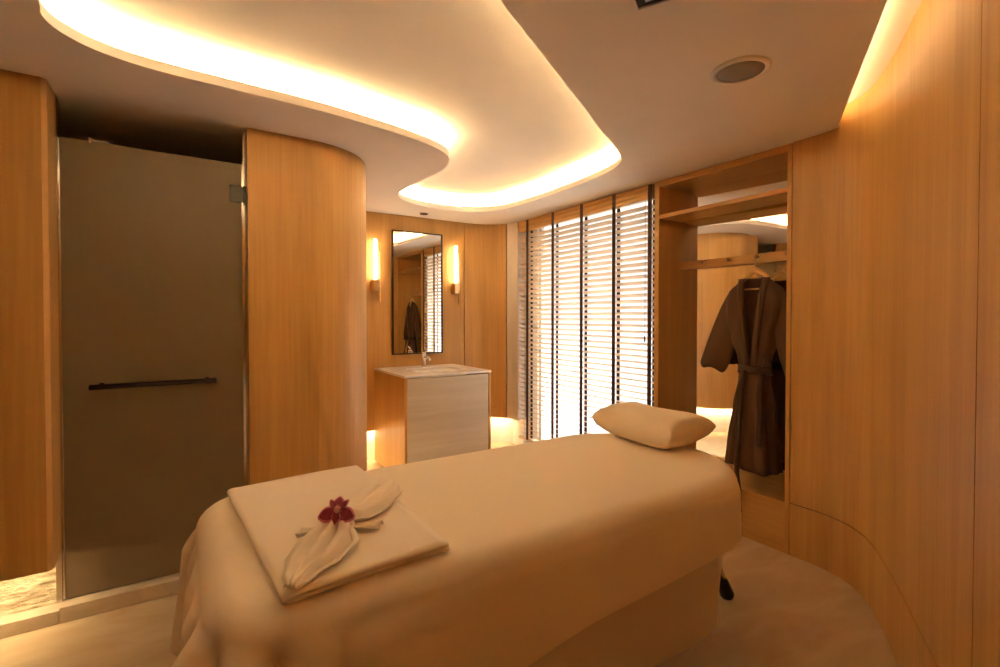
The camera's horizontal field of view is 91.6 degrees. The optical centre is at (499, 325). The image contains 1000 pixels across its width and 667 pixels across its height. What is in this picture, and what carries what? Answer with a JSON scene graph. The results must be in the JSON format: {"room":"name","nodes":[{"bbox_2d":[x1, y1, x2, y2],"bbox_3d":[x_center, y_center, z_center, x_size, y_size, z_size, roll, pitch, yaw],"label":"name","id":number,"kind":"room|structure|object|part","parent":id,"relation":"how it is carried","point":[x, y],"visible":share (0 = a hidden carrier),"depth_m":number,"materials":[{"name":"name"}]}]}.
{"room":"spa massage room","nodes":[
{"label":"spa massage room","id":0,"kind":"room"},
{"bbox_2d":[0,565,55,616],"bbox_3d":[-2.603,0.155,1.917,1.314,2.390,0.075,-1,1,-33],"label":"stone wall","id":1,"kind":"structure","parent":0,"point":[34,591],"depth_m":2.19,"materials":[{"name":"stone"}]},
{"bbox_2d":[0,602,61,638],"bbox_3d":[-2.560,1.320,1.868,1.313,0.062,0.084,-1,1,-33],"label":"trim","id":2,"kind":"structure","parent":1,"relation":"attached to","point":[14,624],"depth_m":2.15,"materials":[{"name":"beige stone"}]},
{"bbox_2d":[55,98,62,603],"bbox_3d":[-2.051,0.116,2.257,0.021,2.314,0.105,-1,1,-33],"label":"trim","id":3,"kind":"structure","parent":1,"relation":"attached to","point":[59,573],"depth_m":2.23,"materials":[{"name":"silver metal"}]},
{"bbox_2d":[60,572,179,623],"bbox_3d":[-1.699,1.305,2.471,0.786,0.072,0.160,-1,1,-33],"label":"trim","id":4,"kind":"structure","parent":1,"relation":"attached to","point":[86,605],"depth_m":2.31,"materials":[{"name":"beige stone"}]},
{"bbox_2d":[0,69,61,581],"bbox_3d":[-2.527,0.007,1.800,1.316,2.090,0.230,-1,1,-33],"label":"wall","id":5,"kind":"structure","parent":0,"point":[30,442],"depth_m":2.03,"materials":[{"name":"brown wood"}]},
{"bbox_2d":[56,137,245,599],"bbox_3d":[-1.686,0.192,2.420,0.768,2.144,0.090,-1,1,-33],"label":"door","id":6,"kind":"structure","parent":5,"relation":"in","point":[151,243],"depth_m":2.40,"materials":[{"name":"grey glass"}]},
{"bbox_3d":[-1.685,0.285,2.383,0.510,0.025,0.025,-1,1,-33],"label":"handle","id":7,"kind":"part","parent":6,"relation":"part of","materials":[{"name":"brown metal"}]},
{"bbox_2d":[245,128,366,484],"bbox_3d":[-1.260,-0.021,3.533,0.618,2.090,1.818,0,1,-11],"label":"wall","id":8,"kind":"structure","parent":0,"point":[306,198],"depth_m":2.75,"materials":[{"name":"brown wood"}]},
{"bbox_2d":[241,133,247,485],"bbox_3d":[-1.413,0.109,2.694,0.012,2.314,0.065,-1,1,-33],"label":"trim","id":9,"kind":"structure","parent":8,"relation":"attached to","point":[243,134],"depth_m":2.66,"materials":[{"name":"brown wood"}]},
{"bbox_2d":[366,211,463,431],"bbox_3d":[-1.030,-0.041,4.838,1.453,2.090,0.140,-1,1,-33],"label":"wall","id":10,"kind":"structure","parent":0,"point":[379,226],"depth_m":4.73,"materials":[{"name":"brown wood"}]},
{"bbox_2d":[367,431,374,459],"bbox_3d":[-0.962,1.142,4.996,2.000,0.320,0.080,-1,1,-33],"label":"light","id":11,"kind":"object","parent":10,"relation":"attached to","point":[370,434],"depth_m":4.75,"materials":[{"name":"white paint"}]},
{"bbox_2d":[371,239,380,301],"bbox_3d":[-1.172,-0.520,4.604,0.077,0.596,0.083,-1,1,-33],"label":"wall lamp","id":12,"kind":"object","parent":10,"relation":"attached to","point":[375,286],"visible":1,"depth_m":4.57,"materials":[{"name":"white glass"}]},
{"bbox_3d":[-1.145,-0.488,4.619,0.018,0.530,0.018,-1,1,-33],"label":"rod","id":13,"kind":"part","parent":12,"relation":"part of","materials":[{"name":"gold metal"}]},
{"bbox_2d":[391,229,442,354],"bbox_3d":[-0.823,-0.325,4.867,0.538,1.215,0.028,-1,1,-33],"label":"wall mirror","id":14,"kind":"object","parent":10,"relation":"attached to","point":[416,257],"visible":1,"depth_m":4.86,"materials":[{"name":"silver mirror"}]},
{"bbox_2d":[451,246,459,303],"bbox_3d":[-0.456,-0.528,5.068,0.077,0.596,0.083,-1,1,-33],"label":"wall lamp","id":15,"kind":"object","parent":10,"relation":"attached to","point":[455,287],"visible":1,"depth_m":5.03,"materials":[{"name":"white glass"}]},
{"bbox_3d":[-0.430,-0.495,5.083,0.018,0.530,0.018,-1,1,-33],"label":"rod","id":16,"kind":"part","parent":15,"relation":"part of","materials":[{"name":"gold metal"}]},
{"bbox_2d":[0,442,897,666],"bbox_3d":[-0.056,1.405,1.625,5.550,0.100,6.950,-1,1,-33],"label":"floor","id":17,"kind":"structure","parent":0,"point":[785,610],"depth_m":2.14,"materials":[{"name":"beige stone"}]},
{"bbox_2d":[374,364,490,466],"bbox_3d":[-0.642,0.848,4.556,0.841,0.882,0.769,-1,1,-33],"label":"vanity cabinet","id":18,"kind":"object","parent":17,"relation":"on","point":[441,410],"visible":0.88,"depth_m":4.26,"materials":[{"name":"brown wood"}]},
{"bbox_2d":[374,364,490,377],"bbox_3d":[-0.642,0.417,4.549,0.841,0.020,0.769,-1,1,-33],"label":"countertop","id":19,"kind":"structure","parent":18,"relation":"on","point":[403,371],"depth_m":4.42,"materials":[{"name":"white stone"}]},
{"bbox_2d":[421,348,430,366],"bbox_3d":[-0.707,0.307,4.672,0.054,0.195,0.174,-1,1,-33],"label":"tap","id":20,"kind":"object","parent":19,"relation":"on","point":[424,357],"visible":1,"depth_m":4.70,"materials":[{"name":"silver metal"}]},
{"bbox_2d":[408,368,465,378],"bbox_3d":[-0.594,0.484,4.527,0.501,0.116,0.391,-1,1,-33],"label":"basin","id":21,"kind":"object","parent":19,"relation":"in","point":[416,370],"depth_m":4.64,"materials":[{"name":"stone"}]},
{"bbox_3d":[-0.442,0.847,4.246,0.785,0.812,0.020,-1,1,-33],"label":"door","id":22,"kind":"part","parent":18,"relation":"part of","materials":[{"name":"brown wood"}]},
{"bbox_2d":[654,143,792,554],"bbox_3d":[1.566,0.135,3.319,0.364,2.386,0.977,-1,1,-33],"label":"wardrobe","id":23,"kind":"object","parent":17,"relation":"on","point":[712,223],"visible":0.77,"depth_m":3.46,"materials":[{"name":"brown wood"}]},
{"bbox_3d":[1.281,0.129,3.693,0.285,2.386,0.040,-1,1,-33],"label":"panel","id":24,"kind":"part","parent":23,"relation":"part of","materials":[{"name":"brown wood"}]},
{"bbox_3d":[1.572,-1.037,3.296,0.360,0.041,0.910,-1,1,-33],"label":"panel","id":25,"kind":"part","parent":23,"relation":"part of","materials":[{"name":"brown wood"}]},
{"bbox_2d":[660,187,787,221],"bbox_3d":[1.532,-0.797,3.274,0.258,0.028,0.910,-1,1,-33],"label":"shelf","id":26,"kind":"object","parent":23,"relation":"attached to","point":[710,212],"depth_m":3.25,"materials":[{"name":"brown wood"}]},
{"bbox_3d":[1.631,-0.448,3.344,0.022,0.060,0.910,-1,1,-33],"label":"peg rail","id":27,"kind":"part","parent":23,"relation":"part of","materials":[{"name":"brown wood"}]},
{"bbox_2d":[681,168,787,483],"bbox_3d":[1.673,0.004,3.378,0.005,2.042,0.911,-1,1,-37],"label":"mirror","id":28,"kind":"object","parent":23,"relation":"on","point":[707,392],"depth_m":3.49,"materials":[{"name":"mirror"}]},
{"bbox_2d":[743,254,772,289],"bbox_3d":[1.664,-0.351,3.128,0.100,0.240,0.252,0,1,-22],"label":"hanger","id":29,"kind":"object","parent":23,"relation":"hanging from","point":[755,269],"visible":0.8,"depth_m":3.11,"materials":[{"name":"brown wood"}]},
{"bbox_2d":[700,277,786,511],"bbox_3d":[1.602,0.431,3.106,0.255,1.472,0.787,-1,1,-33],"label":"bathrobe","id":30,"kind":"object","parent":29,"relation":"hanging from","point":[751,322],"visible":0.92,"depth_m":3.07,"materials":[{"name":"brown fabric"}]},
{"bbox_3d":[1.825,0.141,2.920,0.364,2.386,0.025,-1,1,-33],"label":"panel","id":31,"kind":"part","parent":23,"relation":"part of","materials":[{"name":"brown wood"}]},
{"bbox_2d":[719,568,733,599],"bbox_3d":[0.165,0.968,1.880,2.226,0.785,0.852,-1,1,-33],"label":"massage table","id":32,"kind":"object","parent":17,"relation":"on","point":[726,592],"visible":0.03,"depth_m":2.37,"materials":[{"name":"black plastic"}]},
{"bbox_2d":[275,555,722,666],"bbox_3d":[0.044,0.838,1.800,1.961,0.532,0.896,-1,1,-33],"label":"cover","id":33,"kind":"object","parent":32,"relation":"on","point":[673,618],"visible":0.2,"depth_m":1.57,"materials":[{"name":"beige fabric"}]},
{"bbox_2d":[170,433,741,666],"bbox_3d":[0.004,0.787,1.793,2.084,0.445,1.007,-1,1,-33],"label":"sheet","id":34,"kind":"object","parent":33,"relation":"on","point":[548,539],"visible":0.87,"depth_m":1.35,"materials":[{"name":"beige fabric"}]},
{"bbox_2d":[227,465,449,604],"bbox_3d":[-0.517,0.556,1.423,0.449,0.027,0.808,-1,1,-33],"label":"folded towel","id":35,"kind":"object","parent":34,"relation":"on","point":[271,513],"visible":0.84,"depth_m":1.31,"materials":[{"name":"beige fabric"}]},
{"bbox_2d":[282,479,402,590],"bbox_3d":[-0.412,0.514,1.307,0.187,0.062,0.602,0,1,13],"label":"towel","id":36,"kind":"object","parent":35,"relation":"on","point":[320,547],"visible":0.81,"depth_m":1.19,"materials":[{"name":"beige fabric"}]},
{"bbox_2d":[318,496,354,524],"bbox_3d":[-0.418,0.476,1.254,0.095,0.055,0.049,0,1,11],"label":"flower","id":37,"kind":"object","parent":36,"relation":"on","point":[337,510],"visible":1,"depth_m":1.25,"materials":[{"name":"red plant"}]},
{"bbox_2d":[592,401,715,448],"bbox_3d":[0.731,0.483,2.371,0.300,0.166,0.519,0,1,-29],"label":"pillow","id":38,"kind":"object","parent":34,"relation":"on","point":[645,424],"visible":1,"depth_m":2.22,"materials":[{"name":"beige fabric"}]},
{"bbox_3d":[0.980,0.980,2.332,0.286,0.570,0.041,0,1,-24],"label":"leg","id":39,"kind":"part","parent":32,"relation":"part of","materials":[{"name":"silver metal"}]},
{"bbox_2d":[0,0,921,224],"bbox_3d":[-0.301,-1.150,1.889,5.430,0.220,6.072,-1,1,-33],"label":"ceiling","id":40,"kind":"structure","parent":0,"point":[643,77],"depth_m":2.22,"materials":[{"name":"white paint"}]},
{"bbox_2d":[108,44,578,207],"bbox_3d":[-0.375,-1.100,2.468,1.934,0.022,4.333,0,1,17],"label":"trim","id":41,"kind":"structure","parent":40,"relation":"attached to","point":[108,44],"depth_m":4.38,"materials":[{"name":"paint"}]},
{"bbox_2d":[632,0,674,11],"bbox_3d":[0.507,-1.025,1.381,0.300,0.011,0.300,0,1,28],"label":"ceiling vent","id":42,"kind":"object","parent":40,"relation":"in","point":[640,5],"visible":1,"depth_m":1.55,"materials":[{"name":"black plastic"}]},
{"bbox_2d":[710,55,771,84],"bbox_3d":[0.979,-1.036,1.981,0.224,0.010,0.224,-1,1,-33],"label":"ceiling speaker","id":43,"kind":"object","parent":40,"relation":"attached to","point":[744,69],"visible":1,"depth_m":1.97,"materials":[{"name":"white plastic"}]},
{"bbox_2d":[717,61,764,81],"bbox_3d":[0.979,-1.037,1.981,0.177,0.007,0.177,-1,1,-33],"label":"grille","id":44,"kind":"object","parent":43,"relation":"attached to","point":[734,71],"depth_m":1.98,"materials":[{"name":"grey metal"}]},
{"bbox_2d":[464,223,506,417],"bbox_3d":[-0.162,-0.048,5.304,0.562,2.090,0.199,0,1,-7],"label":"wall","id":45,"kind":"structure","parent":0,"point":[485,245],"depth_m":5.25,"materials":[{"name":"brown wood"}]},
{"bbox_2d":[491,417,527,444],"bbox_3d":[-0.117,1.141,5.335,0.841,0.310,0.261,0,1,4],"label":"baseboard","id":46,"kind":"structure","parent":45,"relation":"attached to","point":[506,430],"depth_m":5.36,"materials":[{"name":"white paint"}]},
{"bbox_2d":[507,222,524,419],"bbox_3d":[0.167,-0.047,5.208,0.106,2.090,0.174,-1,1,-45],"label":"wall reveal","id":47,"kind":"structure","parent":0,"point":[513,253],"depth_m":5.16,"materials":[{"name":"brown wood"}]},
{"bbox_2d":[524,229,538,442],"bbox_3d":[0.204,-0.035,5.412,0.090,2.660,0.820,-1,1,-33],"label":"wall window","id":48,"kind":"structure","parent":47,"relation":"in","point":[537,230],"depth_m":5.09,"materials":[{"name":"white paint"}]},
{"bbox_2d":[539,200,652,440],"bbox_3d":[0.845,0.098,4.417,0.040,2.305,1.550,-1,1,-33],"label":"window","id":49,"kind":"structure","parent":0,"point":[636,395],"depth_m":4.44,"materials":[{"name":"beige"}]},
{"bbox_2d":[518,184,654,441],"bbox_3d":[0.683,0.064,4.390,0.071,2.273,1.738,-1,1,-33],"label":"blind","id":50,"kind":"object","parent":49,"relation":"attached to","point":[643,194],"visible":0.8,"depth_m":4.26,"materials":[{"name":"brown wood"}]},
{"bbox_3d":[0.688,1.183,4.411,0.054,0.025,1.738,-1,1,-33],"label":"rail","id":51,"kind":"part","parent":50,"relation":"part of","materials":[{"name":"brown wood"}]},
{"bbox_3d":[1.101,-0.411,3.687,0.014,1.074,0.013,-1,1,-33],"label":"pull cord","id":52,"kind":"part","parent":50,"relation":"part of","materials":[{"name":"white fabric"}]},
{"bbox_2d":[790,0,981,666],"bbox_3d":[1.590,-0.064,1.998,0.279,2.214,1.680,0,1,17],"label":"wall","id":53,"kind":"structure","parent":0,"point":[885,217],"depth_m":1.89,"materials":[{"name":"brown wood"}]},
{"bbox_2d":[790,503,857,530],"bbox_3d":[1.592,1.044,2.015,0.271,0.050,1.678,0,1,16],"label":"trim","id":54,"kind":"structure","parent":53,"relation":"attached to","point":[790,503],"depth_m":2.68,"materials":[{"name":"brown wood"}]},
{"bbox_2d":[789,504,937,666],"bbox_3d":[1.590,1.198,2.018,0.279,0.300,1.680,0,1,17],"label":"baseboard","id":55,"kind":"structure","parent":53,"relation":"attached to","point":[825,542],"depth_m":2.40,"materials":[{"name":"brown wood"}]},
{"bbox_2d":[972,0,999,666],"bbox_3d":[0.479,0.123,-0.176,0.050,2.520,3.196,0,1,28],"label":"wall","id":56,"kind":"structure","parent":0,"point":[986,584],"depth_m":1.18,"materials":[{"name":"brown wood"}]}
]}

